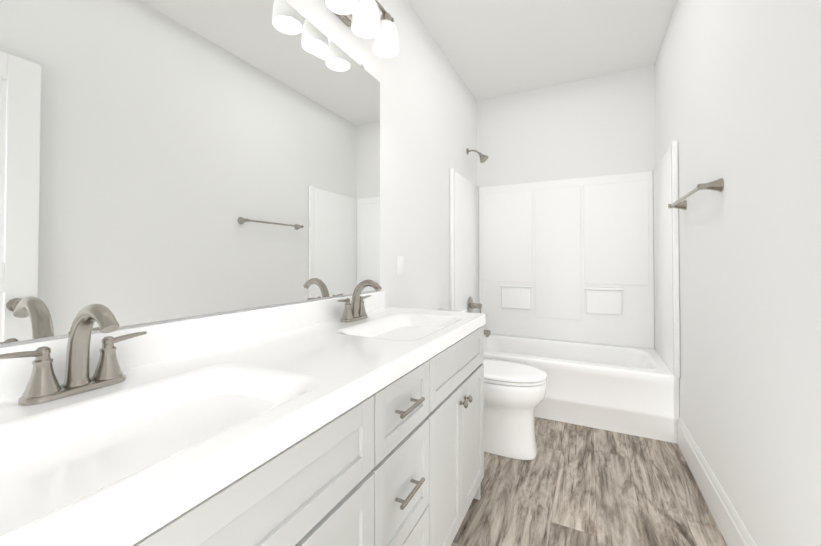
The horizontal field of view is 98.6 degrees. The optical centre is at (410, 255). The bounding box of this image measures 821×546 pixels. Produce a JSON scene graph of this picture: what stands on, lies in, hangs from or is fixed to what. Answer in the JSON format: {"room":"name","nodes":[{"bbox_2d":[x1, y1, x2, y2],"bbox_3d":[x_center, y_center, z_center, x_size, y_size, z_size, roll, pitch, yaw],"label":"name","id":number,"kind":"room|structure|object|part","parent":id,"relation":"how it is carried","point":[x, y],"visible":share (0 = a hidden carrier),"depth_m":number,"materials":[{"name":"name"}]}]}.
{"room":"bathroom","nodes":[
{"label":"bathroom","id":0,"kind":"room"},
{"bbox_2d":[0,0,476,346],"bbox_3d":[-0.264,-0.213,1.869,0.120,2.822,4.271,0,-1,27],"label":"wall","id":1,"kind":"structure","parent":0,"point":[428,119],"depth_m":2.31,"materials":[{"name":"white paint"}]},
{"bbox_2d":[0,0,379,343],"bbox_3d":[-0.593,-0.396,1.069,0.008,1.142,1.900,0,-1,27],"label":"mirror","id":2,"kind":"object","parent":1,"relation":"attached to","point":[161,160],"visible":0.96,"depth_m":0.97,"materials":[{"name":"clear glass"}]},
{"bbox_2d":[0,290,384,397],"bbox_3d":[-0.514,0.232,1.196,0.020,0.099,1.646,0,-1,27],"label":"backsplash","id":3,"kind":"structure","parent":1,"relation":"attached to","point":[174,339],"depth_m":0.96,"materials":[{"name":"white stone"}]},
{"bbox_2d":[324,0,398,57],"bbox_3d":[-0.236,-1.097,1.569,0.216,0.215,0.471,0,-1,27],"label":"sconce","id":4,"kind":"object","parent":1,"relation":"attached to","point":[361,18],"visible":1,"depth_m":1.60,"materials":[{"name":"white glass"}]},
{"bbox_2d":[397,256,403,275],"bbox_3d":[-0.060,0.065,2.132,0.010,0.116,0.070,0,-1,27],"label":"electrical outlet plate","id":5,"kind":"object","parent":1,"relation":"attached to","point":[400,265],"visible":1,"depth_m":2.12,"materials":[{"name":"white plastic"}]},
{"bbox_2d":[466,148,487,162],"bbox_3d":[0.627,-0.939,3.306,0.204,0.156,0.090,0,-1,27],"label":"shower head","id":6,"kind":"object","parent":1,"relation":"attached to","point":[483,158],"visible":0.98,"depth_m":3.28},
{"bbox_2d":[407,0,676,100],"bbox_3d":[0.475,-1.669,1.520,1.772,0.080,4.271,0,-1,27],"label":"ceiling","id":7,"kind":"structure","parent":0,"point":[490,49],"depth_m":2.62,"materials":[{"name":"white paint"}]},
{"bbox_2d":[477,65,655,186],"bbox_3d":[1.404,-0.192,3.356,1.532,2.822,0.120,0,-1,27],"label":"wall","id":8,"kind":"structure","parent":0,"point":[603,125],"depth_m":3.26,"materials":[{"name":"white paint"}]},
{"bbox_2d":[450,140,679,377],"bbox_3d":[1.190,0.032,2.926,1.526,1.499,0.828,0,-1,27],"label":"tub surround","id":9,"kind":"object","parent":8,"relation":"attached to","point":[595,259],"depth_m":3.16,"materials":[{"name":"white plastic"}]},
{"bbox_3d":[0.612,0.474,3.294,0.114,0.171,0.170,0,-1,27],"label":"tub valve handle","id":10,"kind":"part","parent":9,"relation":"part of","materials":[{"name":"silver metal"}]},
{"bbox_2d":[484,330,490,336],"bbox_3d":[0.646,0.718,3.274,0.191,0.072,0.062,0,-1,27],"label":"tub spout","id":11,"kind":"object","parent":9,"relation":"attached to","point":[487,333],"visible":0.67,"depth_m":3.23,"materials":[{"name":"silver metal"}]},
{"bbox_2d":[451,417,726,545],"bbox_3d":[0.475,1.233,1.480,1.772,0.080,4.271,0,-1,27],"label":"floor","id":12,"kind":"structure","parent":0,"point":[569,484],"depth_m":1.74,"materials":[{"name":"wood"}]},
{"bbox_2d":[116,322,485,545],"bbox_3d":[-0.249,0.759,1.093,0.580,0.857,1.700,0,-1,27],"label":"bathroom vanity","id":13,"kind":"object","parent":12,"relation":"on","point":[401,464],"depth_m":0.83,"materials":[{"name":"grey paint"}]},
{"bbox_2d":[0,306,485,545],"bbox_3d":[-0.260,0.305,1.105,0.556,0.051,1.712,0,-1,27],"label":"countertop","id":14,"kind":"structure","parent":13,"relation":"on","point":[94,467],"depth_m":0.64,"materials":[{"name":"white stone"}]},
{"bbox_2d":[0,304,146,405],"bbox_3d":[-0.627,0.184,0.692,0.169,0.179,0.243,0,-1,27],"label":"faucet","id":15,"kind":"object","parent":14,"relation":"on","point":[43,386],"visible":1,"depth_m":0.69,"materials":[{"name":"silver metal"}]},
{"bbox_2d":[337,280,381,321],"bbox_3d":[-0.200,0.196,1.546,0.169,0.179,0.243,0,-1,27],"label":"faucet","id":16,"kind":"object","parent":14,"relation":"on","point":[354,310],"visible":1,"depth_m":1.54,"materials":[{"name":"silver metal"}]},
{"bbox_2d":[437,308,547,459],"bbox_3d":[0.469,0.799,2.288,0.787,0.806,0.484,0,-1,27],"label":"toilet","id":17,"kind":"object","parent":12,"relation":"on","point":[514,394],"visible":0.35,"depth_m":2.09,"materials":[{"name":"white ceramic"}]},
{"bbox_2d":[484,334,678,443],"bbox_3d":[1.200,0.998,2.933,1.526,0.430,0.783,0,-1,27],"label":"bathtub","id":18,"kind":"object","parent":12,"relation":"on","point":[634,391],"visible":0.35,"depth_m":2.49,"materials":[{"name":"white ceramic"}]},
{"bbox_2d":[655,0,820,545],"bbox_3d":[1.214,-0.223,1.130,0.120,2.822,4.271,0,-1,27],"label":"wall","id":19,"kind":"structure","parent":0,"point":[738,96],"depth_m":1.24,"materials":[{"name":"white paint"}]},
{"bbox_2d":[668,178,723,209],"bbox_3d":[1.443,-0.298,1.815,0.088,0.059,0.680,0,-1,27],"label":"bar","id":20,"kind":"object","parent":19,"relation":"attached to","point":[717,185],"visible":1,"depth_m":1.55,"materials":[{"name":"silver metal"}]},
{"bbox_2d":[678,417,756,545],"bbox_3d":[0.978,1.093,0.788,0.013,0.180,3.242,0,-1,27],"label":"baseboard","id":21,"kind":"structure","parent":19,"relation":"attached to","point":[732,527],"depth_m":1.57,"materials":[{"name":"white paint"}]}
]}

